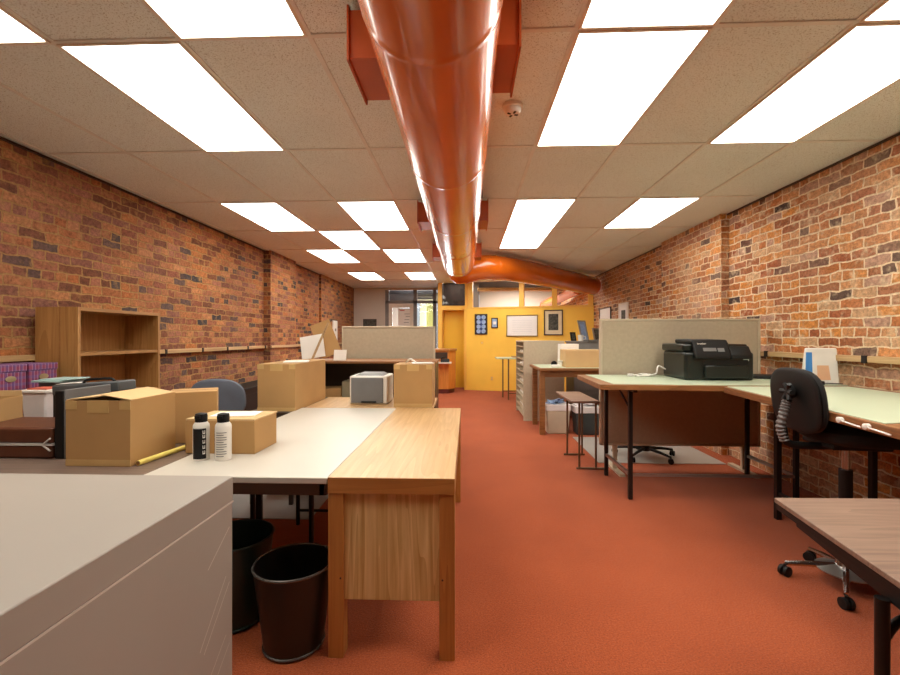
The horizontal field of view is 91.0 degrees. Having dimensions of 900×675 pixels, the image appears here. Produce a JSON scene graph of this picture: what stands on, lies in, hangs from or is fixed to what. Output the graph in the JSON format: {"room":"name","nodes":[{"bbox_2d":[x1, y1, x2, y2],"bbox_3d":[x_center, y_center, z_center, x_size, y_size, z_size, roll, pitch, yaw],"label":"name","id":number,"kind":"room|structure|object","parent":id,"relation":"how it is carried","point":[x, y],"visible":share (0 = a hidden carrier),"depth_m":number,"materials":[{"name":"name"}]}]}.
{"room":"open-plan office","nodes":[
{"label":"open-plan office","id":0,"kind":"room"},
{"bbox_2d":[0,140,353,390],"bbox_3d":[-3.128,-0.180,4.921,0.360,3.000,15.600,0,0,2],"label":"wall","id":1,"kind":"structure","parent":0,"point":[69,238],"depth_m":4.56,"materials":[{"name":"brick"}]},
{"bbox_2d":[0,343,341,361],"bbox_3d":[-2.895,0.149,7.364,0.138,0.046,10.100,0,0,2],"label":"trim","id":2,"kind":"structure","parent":1,"relation":"attached to","point":[13,358],"depth_m":5.06,"materials":[{"name":"brown wood"}]},
{"bbox_2d":[0,132,899,276],"bbox_3d":[0.028,-1.381,4.682,6.179,0.012,15.340,0,0,2],"label":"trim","id":3,"kind":"structure","parent":1,"relation":"attached to","point":[898,133],"depth_m":3.90,"materials":[{"name":"wood"}]},
{"bbox_2d":[354,288,437,325],"bbox_3d":[-1.516,-0.155,12.526,2.510,2.950,0.120,0,0,2],"label":"wall","id":4,"kind":"structure","parent":0,"point":[369,303],"depth_m":12.49,"materials":[{"name":"white paint"}]},
{"bbox_2d":[389,303,412,325],"bbox_3d":[-1.383,0.170,12.481,0.700,2.260,0.120,0,0,2],"label":"door frame","id":5,"kind":"structure","parent":4,"relation":"in","point":[391,306],"depth_m":12.49,"materials":[{"name":"white wood"}]},
{"bbox_2d":[398,308,409,325],"bbox_3d":[-1.267,-0.560,12.501,0.400,0.520,0.008,0,0,2],"label":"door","id":6,"kind":"structure","parent":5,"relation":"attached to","point":[403,314],"depth_m":12.50,"materials":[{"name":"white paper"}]},
{"bbox_2d":[389,291,412,300],"bbox_3d":[-1.378,-1.184,12.616,0.700,0.288,0.030,0,0,2],"label":"roller blind","id":7,"kind":"object","parent":4,"relation":"attached to","point":[391,298],"visible":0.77,"depth_m":12.60,"materials":[{"name":"fabric"}]},
{"bbox_2d":[385,290,437,347],"bbox_3d":[-1.047,-0.010,12.508,1.570,2.660,0.080,0,0,2],"label":"trim","id":8,"kind":"structure","parent":4,"relation":"attached to","point":[415,302],"depth_m":12.47,"materials":[{"name":"grey paint"}]},
{"bbox_2d":[389,294,437,325],"bbox_3d":[-1.373,-0.180,16.613,2.490,3.000,0.100,0,0,2],"label":"wall","id":9,"kind":"structure","parent":0,"point":[422,306],"depth_m":16.55,"materials":[{"name":"white paint"}]},
{"bbox_2d":[0,0,899,287],"bbox_3d":[0.031,-1.425,4.752,6.185,0.060,15.500,0,0,2],"label":"ceiling","id":10,"kind":"structure","parent":0,"point":[284,83],"depth_m":3.10,"materials":[{"name":"tile"}]},
{"bbox_2d":[0,6,50,44],"bbox_3d":[-2.196,-1.387,1.485,0.598,0.012,1.208,0,0,2],"label":"recessed light","id":11,"kind":"object","parent":10,"relation":"in","point":[13,31],"visible":1,"depth_m":2.01,"materials":[{"name":"white plastic"}]},
{"bbox_2d":[56,41,284,151],"bbox_3d":[-1.540,-1.387,2.682,0.598,0.012,1.208,0,0,2],"label":"recessed light","id":12,"kind":"object","parent":10,"relation":"in","point":[165,78],"visible":1,"depth_m":2.49,"materials":[{"name":"white"}]},
{"bbox_2d":[142,0,306,39],"bbox_3d":[-0.977,-1.387,1.440,0.598,0.012,1.208,0,0,2],"label":"recessed light","id":13,"kind":"object","parent":10,"relation":"in","point":[187,19],"visible":1,"depth_m":1.92,"materials":[{"name":"white"}]},
{"bbox_2d":[219,202,315,230],"bbox_3d":[-2.059,-1.387,5.143,0.598,0.012,1.208,0,0,2],"label":"recessed light","id":14,"kind":"object","parent":10,"relation":"in","point":[271,216],"visible":1,"depth_m":5.02,"materials":[{"name":"white"}]},
{"bbox_2d":[306,249,360,262],"bbox_3d":[-1.967,-1.387,7.581,0.598,0.012,1.208,0,0,2],"label":"recessed light","id":15,"kind":"object","parent":10,"relation":"in","point":[330,256],"visible":1,"depth_m":7.56,"materials":[{"name":"white"}]},
{"bbox_2d":[318,230,380,249],"bbox_3d":[-1.403,-1.387,6.339,0.598,0.012,1.208,0,0,2],"label":"recessed light","id":16,"kind":"object","parent":10,"relation":"in","point":[350,239],"visible":1,"depth_m":6.25,"materials":[{"name":"white"}]},
{"bbox_2d":[347,272,384,279],"bbox_3d":[-1.876,-1.387,10.019,0.598,0.012,1.208,0,0,2],"label":"recessed light","id":17,"kind":"object","parent":10,"relation":"in","point":[360,275],"visible":1,"depth_m":9.87,"materials":[{"name":"white"}]},
{"bbox_2d":[336,201,409,230],"bbox_3d":[-0.840,-1.387,5.097,0.598,0.012,1.208,0,0,2],"label":"recessed light","id":18,"kind":"object","parent":10,"relation":"in","point":[369,215],"visible":1,"depth_m":4.98,"materials":[{"name":"white"}]},
{"bbox_2d":[382,249,426,262],"bbox_3d":[-0.748,-1.387,7.535,0.598,0.012,1.208,0,0,2],"label":"recessed light","id":19,"kind":"object","parent":10,"relation":"in","point":[396,255],"visible":1,"depth_m":7.46,"materials":[{"name":"white"}]},
{"bbox_2d":[404,272,435,279],"bbox_3d":[-0.656,-1.387,9.974,0.598,0.012,1.208,0,0,2],"label":"recessed light","id":20,"kind":"object","parent":10,"relation":"in","point":[412,275],"visible":1,"depth_m":9.87,"materials":[{"name":"white"}]},
{"bbox_2d":[347,0,521,277],"bbox_3d":[-0.058,-1.143,2.104,0.695,0.495,9.400,0,0,2],"label":"spiral duct","id":21,"kind":"object","parent":10,"relation":"hanging from","point":[439,64],"visible":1,"depth_m":1.78,"materials":[{"name":"metal"}]},
{"bbox_2d":[347,4,389,104],"bbox_3d":[-0.328,-1.232,1.954,0.167,0.225,0.344,0,0,2],"label":"outlet","id":22,"kind":"object","parent":21,"relation":"attached to","point":[362,61],"depth_m":1.81,"materials":[{"name":"red paint"}]},
{"bbox_2d":[417,200,431,231],"bbox_3d":[-0.232,-1.232,4.507,0.167,0.225,0.354,0,0,2],"label":"outlet","id":23,"kind":"object","parent":21,"relation":"attached to","point":[423,222],"depth_m":4.34,"materials":[{"name":"red paint"}]},
{"bbox_2d":[432,242,440,260],"bbox_3d":[-0.161,-1.232,6.386,0.167,0.225,0.274,0,0,2],"label":"outlet","id":24,"kind":"object","parent":21,"relation":"attached to","point":[435,252],"depth_m":6.26,"materials":[{"name":"red paint"}]},
{"bbox_2d":[478,199,487,230],"bbox_3d":[0.315,-1.232,4.466,0.128,0.225,0.374,0,0,2],"label":"outlet","id":25,"kind":"object","parent":21,"relation":"attached to","point":[483,218],"depth_m":4.29,"materials":[{"name":"red paint"}]},
{"bbox_2d":[493,0,521,97],"bbox_3d":[0.218,-1.232,1.883,0.128,0.225,0.364,0,0,2],"label":"outlet","id":26,"kind":"object","parent":21,"relation":"attached to","point":[510,29],"depth_m":1.72,"materials":[{"name":"red paint"}]},
{"bbox_2d":[449,255,600,294],"bbox_3d":[1.668,-1.105,8.250,4.264,0.515,0.611,0,0,-43],"label":"duct","id":27,"kind":"object","parent":21,"relation":"attached to","point":[490,267],"visible":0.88,"depth_m":7.61,"materials":[{"name":"metal"}]},
{"bbox_2d":[0,0,899,287],"bbox_3d":[0.035,-1.391,4.707,6.177,0.007,15.390,0,0,2],"label":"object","id":28,"kind":"structure","parent":10,"relation":"attached to","point":[851,22],"depth_m":3.11,"materials":[{"name":"paint"}]},
{"bbox_2d":[502,100,522,116],"bbox_3d":[0.376,-1.366,2.653,0.124,0.056,0.124,0,0,2],"label":"smoke detector","id":29,"kind":"object","parent":10,"relation":"attached to","point":[512,108],"visible":1,"depth_m":2.62,"materials":[{"name":"white plastic"}]},
{"bbox_2d":[499,229,552,248],"bbox_3d":[1.035,-1.387,6.248,0.598,0.012,1.208,0,0,2],"label":"recessed light","id":30,"kind":"object","parent":10,"relation":"in","point":[512,238],"visible":0.99,"depth_m":6.18,"materials":[{"name":"white"}]},
{"bbox_2d":[506,199,575,228],"bbox_3d":[0.989,-1.387,5.028,0.598,0.012,1.208,0,0,2],"label":"recessed light","id":31,"kind":"object","parent":10,"relation":"in","point":[526,213],"visible":1,"depth_m":4.94,"materials":[{"name":"white"}]},
{"bbox_2d":[536,27,712,146],"bbox_3d":[0.898,-1.387,2.590,0.598,0.012,1.208,0,0,2],"label":"recessed light","id":32,"kind":"object","parent":10,"relation":"in","point":[609,79],"visible":1,"depth_m":2.39,"materials":[{"name":"white"}]},
{"bbox_2d":[603,197,700,227],"bbox_3d":[2.208,-1.387,4.983,0.598,0.012,1.208,0,0,2],"label":"recessed light","id":33,"kind":"object","parent":10,"relation":"in","point":[644,212],"visible":1,"depth_m":4.86,"materials":[{"name":"white"}]},
{"bbox_2d":[578,0,734,29],"bbox_3d":[0.852,-1.387,1.371,0.598,0.012,1.208,0,0,2],"label":"recessed light","id":34,"kind":"object","parent":10,"relation":"in","point":[598,14],"visible":1,"depth_m":1.89,"materials":[{"name":"white"}]},
{"bbox_2d":[708,22,899,143],"bbox_3d":[2.117,-1.387,2.544,0.598,0.012,1.208,0,0,2],"label":"recessed light","id":35,"kind":"object","parent":10,"relation":"in","point":[864,60],"visible":1,"depth_m":2.46,"materials":[{"name":"white"}]},
{"bbox_2d":[859,0,899,22],"bbox_3d":[2.071,-1.387,1.325,0.598,0.012,1.208,0,0,2],"label":"recessed light","id":36,"kind":"object","parent":10,"relation":"in","point":[888,10],"visible":1,"depth_m":1.89,"materials":[{"name":"white"}]},
{"bbox_2d":[389,281,542,293],"bbox_3d":[0.361,-1.655,13.546,6.585,0.050,6.700,0,0,2],"label":"ceiling","id":37,"kind":"structure","parent":0,"point":[493,284],"depth_m":13.86,"materials":[{"name":"paint"}]},
{"bbox_2d":[479,287,551,306],"bbox_3d":[2.224,-0.180,14.477,2.520,3.000,0.100,0,0,2],"label":"wall","id":38,"kind":"structure","parent":0,"point":[486,298],"depth_m":14.44,"materials":[{"name":"white paint"}]},
{"bbox_2d":[466,282,593,391],"bbox_3d":[1.891,-0.036,10.744,3.050,2.713,0.142,0,0,17],"label":"wall","id":39,"kind":"structure","parent":0,"point":[482,363],"depth_m":10.87,"materials":[{"name":"yellow paint"}]},
{"bbox_2d":[438,283,467,389],"bbox_3d":[0.079,-0.037,11.295,0.770,2.715,0.260,0,0,2],"label":"trim","id":40,"kind":"structure","parent":39,"relation":"attached to","point":[440,307],"depth_m":11.28,"materials":[{"name":"yellow paint"}]},
{"bbox_2d":[442,284,464,305],"bbox_3d":[0.095,-1.095,11.327,0.600,0.570,0.006,0,0,2],"label":"window","id":41,"kind":"structure","parent":39,"relation":"in","point":[452,294],"depth_m":11.32,"materials":[{"name":"glass"}]},
{"bbox_2d":[475,314,486,334],"bbox_3d":[0.774,-0.330,11.016,0.320,0.510,0.025,0,0,17],"label":"photo collage","id":42,"kind":"object","parent":39,"relation":"attached to","point":[480,319],"visible":1,"depth_m":11.01},
{"bbox_2d":[506,315,537,336],"bbox_3d":[1.744,-0.286,10.713,0.760,0.525,0.026,0,0,17],"label":"whiteboard","id":43,"kind":"object","parent":39,"relation":"attached to","point":[516,325],"visible":1,"depth_m":10.71,"materials":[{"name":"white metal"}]},
{"bbox_2d":[544,310,562,334],"bbox_3d":[2.453,-0.354,10.491,0.440,0.605,0.025,0,0,17],"label":"framed print","id":44,"kind":"object","parent":39,"relation":"attached to","point":[553,319],"visible":1,"depth_m":10.49},
{"bbox_2d":[232,387,899,674],"bbox_3d":[0.111,1.370,6.901,6.785,0.100,20.200,0,0,2],"label":"floor","id":45,"kind":"structure","parent":0,"point":[558,572],"depth_m":2.38,"materials":[{"name":"orange carpet"}]},
{"bbox_2d":[35,307,159,391],"bbox_3d":[-2.869,0.547,3.673,0.325,1.545,0.868,0,0,2],"label":"bookcase","id":46,"kind":"object","parent":45,"relation":"on","point":[84,342],"visible":0.4,"depth_m":3.76,"materials":[{"name":"brown wood"}]},
{"bbox_2d":[0,473,233,674],"bbox_3d":[-1.354,0.890,0.913,1.226,0.860,1.163,0,0,2],"label":"file cabinet","id":47,"kind":"object","parent":45,"relation":"on","point":[100,574],"visible":1,"depth_m":1.09,"materials":[{"name":"grey metal"}]},
{"bbox_2d":[0,443,262,519],"bbox_3d":[-2.174,0.951,2.423,1.794,0.739,1.560,0,0,2],"label":"table","id":48,"kind":"object","parent":45,"relation":"on","point":[7,465],"visible":0.02,"depth_m":1.99,"materials":[{"name":"laminate"}]},
{"bbox_2d":[0,417,54,457],"bbox_3d":[-2.276,0.506,2.269,0.766,0.148,0.301,0,0,2],"label":"briefcase","id":49,"kind":"object","parent":48,"relation":"on","point":[22,437],"visible":0.59,"depth_m":2.12,"materials":[{"name":"brown leather"}]},
{"bbox_2d":[0,390,22,421],"bbox_3d":[-2.452,0.358,2.280,0.290,0.145,0.214,0,0,-8],"label":"open box","id":50,"kind":"object","parent":49,"relation":"on","point":[11,401],"visible":1,"depth_m":2.35,"materials":[{"name":"cardboard"}]},
{"bbox_2d":[22,387,52,416],"bbox_3d":[-2.432,0.440,2.653,0.170,0.280,0.164,0,0,2],"label":"tub","id":51,"kind":"object","parent":48,"relation":"on","point":[37,401],"visible":0.44,"depth_m":2.58,"materials":[{"name":"plastic"}]},
{"bbox_2d":[39,380,82,386],"bbox_3d":[-2.573,0.436,2.938,0.202,0.288,0.142,0,0,2],"label":"rack","id":52,"kind":"object","parent":48,"relation":"on","point":[40,384],"visible":0.09,"depth_m":2.87,"materials":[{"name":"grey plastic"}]},
{"bbox_2d":[31,377,89,382],"bbox_3d":[-2.582,0.280,2.939,0.220,0.020,0.200,0,0,2],"label":"pile","id":53,"kind":"object","parent":52,"relation":"on","point":[57,379],"visible":0.96,"depth_m":2.86,"materials":[{"name":"paper"}]},
{"bbox_2d":[55,384,110,458],"bbox_3d":[-1.859,0.415,2.246,0.056,0.330,0.270,0,0,2],"label":"case","id":54,"kind":"object","parent":48,"relation":"on","point":[61,396],"visible":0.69,"depth_m":2.11,"materials":[{"name":"black plastic"}]},
{"bbox_2d":[52,377,135,416],"bbox_3d":[-1.989,0.400,2.476,0.382,0.360,0.130,0,0,2],"label":"equipment case","id":55,"kind":"object","parent":48,"relation":"on","point":[116,385],"visible":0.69,"depth_m":2.42,"materials":[{"name":"black plastic"}]},
{"bbox_2d":[65,387,174,466],"bbox_3d":[-1.578,0.417,2.142,0.301,0.325,0.308,0,0,2],"label":"carton","id":56,"kind":"object","parent":48,"relation":"on","point":[123,428],"visible":0.95,"depth_m":1.99,"materials":[{"name":"cardboard"}]},
{"bbox_2d":[136,444,185,465],"bbox_3d":[-1.391,0.568,2.157,0.024,0.024,0.322,0,0,7],"label":"tube","id":57,"kind":"object","parent":48,"relation":"on","point":[183,447],"visible":0.82,"depth_m":2.12,"materials":[{"name":"cardboard"}]},
{"bbox_2d":[171,387,217,443],"bbox_3d":[-1.469,0.441,2.539,0.240,0.279,0.200,0,0,-26],"label":"carton","id":58,"kind":"object","parent":48,"relation":"on","point":[188,402],"visible":0.4,"depth_m":2.45,"materials":[{"name":"cardboard"}]},
{"bbox_3d":[-2.911,0.539,2.926,0.243,0.082,0.430,0,0,2],"label":"crate","id":59,"kind":"object","parent":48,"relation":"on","visible":0},
{"bbox_3d":[-2.916,0.417,2.816,0.248,0.160,0.208,0,0,2],"label":"box","id":60,"kind":"object","parent":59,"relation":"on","visible":0},
{"bbox_2d":[0,364,26,389],"bbox_3d":[-2.917,0.256,2.816,0.248,0.160,0.208,0,0,2],"label":"box","id":61,"kind":"object","parent":60,"relation":"on","point":[12,376],"visible":0.99,"depth_m":2.83,"materials":[{"name":"purple cardboard"}]},
{"bbox_3d":[-2.908,0.417,3.036,0.248,0.160,0.208,0,0,2],"label":"box","id":62,"kind":"object","parent":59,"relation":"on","visible":0},
{"bbox_2d":[1,362,57,387],"bbox_3d":[-2.908,0.256,3.036,0.248,0.160,0.208,0,0,2],"label":"box","id":63,"kind":"object","parent":62,"relation":"on","point":[35,370],"visible":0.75,"depth_m":3.00,"materials":[{"name":"purple cardboard"}]},
{"bbox_2d":[232,519,274,633],"bbox_3d":[-1.022,1.123,2.090,0.362,0.387,0.362,0,0,2],"label":"wastebasket","id":64,"kind":"object","parent":45,"relation":"on","point":[251,538],"visible":0.39,"depth_m":2.00,"materials":[{"name":"plastic"}]},
{"bbox_2d":[240,380,277,417],"bbox_3d":[-2.696,0.978,6.155,0.390,0.685,1.740,0,0,2],"label":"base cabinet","id":65,"kind":"object","parent":45,"relation":"on","point":[251,388],"visible":0.05,"depth_m":5.70,"materials":[{"name":"brown wood"}]},
{"bbox_2d":[144,408,395,542],"bbox_3d":[-0.866,0.949,2.734,0.788,0.742,1.800,0,0,2],"label":"table","id":66,"kind":"object","parent":45,"relation":"on","point":[311,444],"visible":0.79,"depth_m":2.18,"materials":[{"name":"laminate"}]},
{"bbox_2d":[193,412,209,460],"bbox_3d":[-1.182,0.468,2.100,0.072,0.220,0.073,0,0,2],"label":"bottle","id":67,"kind":"object","parent":66,"relation":"on","point":[201,427],"visible":1,"depth_m":2.07,"materials":[{"name":"white plastic"}]},
{"bbox_2d":[214,412,231,460],"bbox_3d":[-1.075,0.468,2.096,0.073,0.220,0.073,0,0,2],"label":"bottle","id":68,"kind":"object","parent":66,"relation":"on","point":[223,427],"visible":1,"depth_m":2.07,"materials":[{"name":"white plastic"}]},
{"bbox_2d":[186,411,276,453],"bbox_3d":[-1.134,0.491,2.320,0.360,0.172,0.252,0,0,3],"label":"carton","id":69,"kind":"object","parent":66,"relation":"on","point":[250,434],"visible":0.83,"depth_m":2.20,"materials":[{"name":"cardboard"}]},
{"bbox_2d":[209,411,262,416],"bbox_3d":[-1.123,0.403,2.332,0.220,0.004,0.140,0,0,-6],"label":"paper sheet","id":70,"kind":"object","parent":69,"relation":"on","point":[232,413],"visible":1,"depth_m":2.33,"materials":[{"name":"paper"}]},
{"bbox_2d":[232,494,327,519],"bbox_3d":[-1.825,1.317,4.031,1.690,0.006,1.600,0,0,2],"label":"chair mat","id":71,"kind":"object","parent":45,"relation":"on","point":[274,506],"visible":0.02,"depth_m":3.44,"materials":[{"name":"plastic"}]},
{"bbox_2d":[191,379,245,410],"bbox_3d":[-2.274,0.855,4.487,0.633,0.917,0.627,0,0,-5],"label":"office chair","id":72,"kind":"object","parent":71,"relation":"on","point":[231,395],"visible":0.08,"depth_m":4.24,"materials":[{"name":"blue fabric"}]},
{"bbox_2d":[252,397,327,504],"bbox_3d":[-1.397,0.949,3.905,0.355,0.729,0.900,0,0,2],"label":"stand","id":73,"kind":"object","parent":71,"relation":"on","point":[279,413],"visible":0.14,"depth_m":3.46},
{"bbox_2d":[257,359,324,410],"bbox_3d":[-1.359,0.397,3.868,0.305,0.376,0.751,0,0,2],"label":"carton","id":74,"kind":"object","parent":73,"relation":"on","point":[289,386],"visible":0.85,"depth_m":3.50,"materials":[{"name":"cardboard"}]},
{"bbox_2d":[305,397,437,407],"bbox_3d":[-0.664,0.947,3.973,1.065,0.734,0.630,0,0,2],"label":"wood table","id":75,"kind":"object","parent":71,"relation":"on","point":[330,402],"visible":0.16,"depth_m":3.83,"materials":[{"name":"brown wood"}]},
{"bbox_2d":[350,372,392,403],"bbox_3d":[-0.701,0.447,3.983,0.330,0.265,0.332,0,0,2],"label":"printer","id":76,"kind":"object","parent":75,"relation":"on","point":[365,387],"visible":1,"depth_m":3.82,"materials":[{"name":"white plastic"}]},
{"bbox_2d":[394,362,434,406],"bbox_3d":[-0.302,0.402,3.843,0.323,0.356,0.341,0,0,2],"label":"carton","id":77,"kind":"object","parent":75,"relation":"on","point":[414,384],"visible":0.93,"depth_m":3.67,"materials":[{"name":"cardboard"}]},
{"bbox_2d":[251,542,327,662],"bbox_3d":[-0.674,1.139,1.912,0.342,0.354,0.342,0,0,2],"label":"wastebasket","id":78,"kind":"object","parent":45,"relation":"on","point":[291,580],"visible":0.96,"depth_m":1.81,"materials":[{"name":"plastic"}]},
{"bbox_2d":[325,359,438,407],"bbox_3d":[-0.909,0.789,5.108,1.540,1.062,0.580,0,0,2],"label":"desk","id":79,"kind":"object","parent":45,"relation":"on","point":[336,371],"visible":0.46,"depth_m":5.35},
{"bbox_2d":[300,334,324,358],"bbox_3d":[-1.578,0.107,5.077,0.302,0.304,0.086,0,0,-6],"label":"board","id":80,"kind":"object","parent":79,"relation":"on","point":[308,344],"visible":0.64,"depth_m":5.07,"materials":[{"name":"white paper"}]},
{"bbox_2d":[310,319,340,358],"bbox_3d":[-1.448,0.014,5.153,0.367,0.467,0.113,0,0,-10],"label":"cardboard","id":81,"kind":"object","parent":79,"relation":"on","point":[331,343],"visible":0.86,"depth_m":5.15,"materials":[{"name":"cardboard"}]},
{"bbox_2d":[325,386,341,396],"bbox_3d":[-1.369,0.634,5.115,0.240,0.121,0.280,0,0,-9],"label":"carton","id":82,"kind":"object","parent":79,"relation":"on","point":[330,391],"visible":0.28,"depth_m":4.99,"materials":[{"name":"cardboard"}]},
{"bbox_2d":[342,326,434,358],"bbox_3d":[-0.769,0.590,5.533,1.168,1.459,0.440,0,0,2],"label":"partition panel","id":83,"kind":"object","parent":45,"relation":"on","point":[360,342],"depth_m":5.51,"materials":[{"name":"beige fabric"}]},
{"bbox_2d":[328,408,460,660],"bbox_3d":[-0.208,0.948,2.708,0.522,0.745,1.804,0,0,2],"label":"oak desk","id":84,"kind":"object","parent":45,"relation":"on","point":[391,502],"visible":1,"depth_m":1.82,"materials":[{"name":"brown wood"}]},
{"bbox_2d":[435,348,456,392],"bbox_3d":[-0.686,0.795,10.598,1.695,1.050,0.930,0,0,2],"label":"counter","id":85,"kind":"object","parent":45,"relation":"on","point":[446,371],"depth_m":10.42,"materials":[{"name":"brown wood"}]},
{"bbox_2d":[495,357,515,399],"bbox_3d":[1.423,0.875,9.533,0.870,0.890,0.560,0,0,2],"label":"side table","id":86,"kind":"object","parent":45,"relation":"on","point":[502,358],"visible":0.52,"depth_m":9.75,"materials":[{"name":"wood"}]},
{"bbox_2d":[516,341,563,420],"bbox_3d":[1.502,0.688,7.504,0.640,1.265,1.050,0,0,2],"label":"paper sorter","id":87,"kind":"object","parent":45,"relation":"on","point":[534,352],"visible":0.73,"depth_m":6.99,"materials":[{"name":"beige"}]},
{"bbox_2d":[545,398,570,433],"bbox_3d":[1.482,1.076,6.149,0.342,0.486,0.270,0,0,2],"label":"waste bin","id":88,"kind":"object","parent":45,"relation":"on","point":[555,410],"visible":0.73,"depth_m":6.03,"materials":[{"name":"plastic"}]},
{"bbox_2d":[530,364,598,434],"bbox_3d":[2.028,0.866,6.369,1.625,0.909,0.880,0,0,2],"label":"work table","id":89,"kind":"object","parent":45,"relation":"on","point":[545,370],"visible":0.5,"depth_m":6.01,"materials":[{"name":"wood"}]},
{"bbox_2d":[560,349,598,366],"bbox_3d":[1.845,0.290,6.245,0.500,0.241,0.380,0,0,2],"label":"carton","id":90,"kind":"object","parent":89,"relation":"on","point":[570,357],"visible":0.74,"depth_m":6.06,"materials":[{"name":"cardboard"}]},
{"bbox_2d":[556,392,603,469],"bbox_3d":[1.389,0.975,4.761,0.340,0.689,0.780,0,0,2],"label":"stand","id":91,"kind":"object","parent":45,"relation":"on","point":[573,397],"visible":0.97,"depth_m":4.57,"materials":[{"name":"brown wood"}]},
{"bbox_2d":[565,341,598,415],"bbox_3d":[2.581,0.689,7.456,1.140,1.262,0.645,0,0,2],"label":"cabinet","id":92,"kind":"object","parent":45,"relation":"on","point":[573,384],"visible":0.18,"depth_m":7.17,"materials":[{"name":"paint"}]},
{"bbox_2d":[577,320,588,339],"bbox_3d":[2.278,-0.117,7.554,0.200,0.353,0.103,0,0,-36],"label":"picture frame","id":93,"kind":"object","parent":92,"relation":"on","point":[581,323],"visible":0.74,"depth_m":7.56,"materials":[{"name":"metal"}]},
{"bbox_2d":[579,322,587,339],"bbox_3d":[2.278,-0.117,7.554,0.156,0.308,0.082,0,0,-36],"label":"print","id":94,"kind":"object","parent":93,"relation":"attached to","point":[582,325],"depth_m":7.56},
{"bbox_2d":[571,403,598,434],"bbox_3d":[1.868,1.093,6.082,0.365,0.452,0.286,0,0,2],"label":"waste bin","id":95,"kind":"object","parent":45,"relation":"on","point":[588,408],"visible":0.56,"depth_m":5.96,"materials":[{"name":"plastic"}]},
{"bbox_2d":[573,437,724,463],"bbox_3d":[2.241,1.317,5.220,1.313,0.006,1.200,0,0,2],"label":"chair mat","id":96,"kind":"object","parent":45,"relation":"on","point":[683,454],"visible":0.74,"depth_m":4.92,"materials":[{"name":"plastic"}]},
{"bbox_2d":[611,446,674,464],"bbox_3d":[2.138,0.863,4.892,0.662,0.902,0.672,0,0,22],"label":"office chair","id":97,"kind":"object","parent":96,"relation":"on","point":[639,448],"visible":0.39,"depth_m":4.83,"materials":[{"name":"black plastic"}]},
{"bbox_2d":[599,319,760,478],"bbox_3d":[2.266,0.567,4.378,1.550,1.504,0.440,0,0,2],"label":"partition panel","id":98,"kind":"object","parent":45,"relation":"on","point":[626,346],"depth_m":4.36,"materials":[{"name":"beige fabric"}]},
{"bbox_2d":[577,375,853,499],"bbox_3d":[2.130,0.842,3.853,1.873,0.953,0.980,0,0,2],"label":"table","id":99,"kind":"object","parent":45,"relation":"on","point":[602,382],"visible":0.72,"depth_m":3.59,"materials":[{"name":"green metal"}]},
{"bbox_2d":[650,339,752,379],"bbox_3d":[2.214,0.189,3.978,0.740,0.351,0.514,0,0,4],"label":"printer","id":100,"kind":"object","parent":99,"relation":"on","point":[686,359],"visible":1,"depth_m":3.75,"materials":[{"name":"black plastic"}]},
{"bbox_2d":[704,365,747,377],"bbox_3d":[2.328,0.289,3.728,0.348,0.107,0.032,0,0,4],"label":"paper tray","id":101,"kind":"object","parent":100,"relation":"on","point":[710,371],"depth_m":3.71,"materials":[{"name":"plastic"}]},
{"bbox_2d":[802,348,838,384],"bbox_3d":[2.902,0.223,3.472,0.239,0.282,0.071,0,0,10],"label":"pack","id":102,"kind":"object","parent":99,"relation":"on","point":[822,362],"visible":0.69,"depth_m":3.45,"materials":[{"name":"paper"}]},
{"bbox_2d":[724,386,899,519],"bbox_3d":[2.416,0.843,2.446,1.214,0.955,1.770,0,0,2],"label":"table","id":103,"kind":"object","parent":45,"relation":"on","point":[877,411],"visible":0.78,"depth_m":2.73,"materials":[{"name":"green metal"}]},
{"bbox_2d":[770,367,899,609],"bbox_3d":[2.073,0.742,2.377,0.644,1.157,0.550,0,0,7],"label":"chair","id":104,"kind":"object","parent":45,"relation":"on","point":[799,399],"visible":0.88,"depth_m":2.32,"materials":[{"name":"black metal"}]},
{"bbox_2d":[774,498,899,674],"bbox_3d":[1.548,0.950,1.103,1.090,0.740,1.000,0,0,2],"label":"table","id":105,"kind":"object","parent":45,"relation":"on","point":[863,534],"visible":1,"depth_m":1.29,"materials":[{"name":"laminate"}]},
{"bbox_2d":[557,135,899,498],"bbox_3d":[3.284,-0.180,6.782,0.335,3.000,19.800,0,0,2],"label":"wall","id":106,"kind":"structure","parent":0,"point":[816,259],"depth_m":3.84,"materials":[{"name":"orange brick"}]},
{"bbox_2d":[477,287,563,290],"bbox_3d":[2.056,-1.320,12.131,2.600,0.080,0.200,0,0,2],"label":"timber beam","id":107,"kind":"structure","parent":106,"relation":"attached to","point":[544,288],"depth_m":12.05,"materials":[{"name":"brown wood"}]},
{"bbox_2d":[540,290,580,305],"bbox_3d":[3.046,-1.110,12.465,0.288,0.400,3.274,0,0,-2],"label":"flexible duct","id":108,"kind":"object","parent":107,"relation":"hanging from","point":[564,295],"visible":0.56,"depth_m":11.77,"materials":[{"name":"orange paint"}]},
{"bbox_2d":[618,302,628,318],"bbox_3d":[3.243,-0.312,8.269,0.025,0.665,0.470,0,0,2],"label":"wall picture","id":109,"kind":"object","parent":106,"relation":"attached to","point":[623,308],"visible":0.4,"depth_m":8.25,"materials":[{"name":"white paper"}]},
{"bbox_2d":[760,351,899,364],"bbox_3d":[2.986,0.158,2.170,0.081,0.055,5.560,0,0,2],"label":"trim","id":110,"kind":"structure","parent":106,"relation":"attached to","point":[852,358],"depth_m":3.30,"materials":[{"name":"brown wood"}]},
{"bbox_3d":[-0.181,-0.180,13.992,0.090,3.000,5.050,0,0,2],"label":"wall","id":111,"kind":"structure","parent":0,"visible":0},
{"bbox_2d":[444,311,463,386],"bbox_3d":[0.102,0.305,11.589,0.535,2.010,0.110,0,0,2],"label":"door","id":112,"kind":"structure","parent":111,"relation":"in","point":[453,320],"depth_m":11.60,"materials":[{"name":"yellow paint"}]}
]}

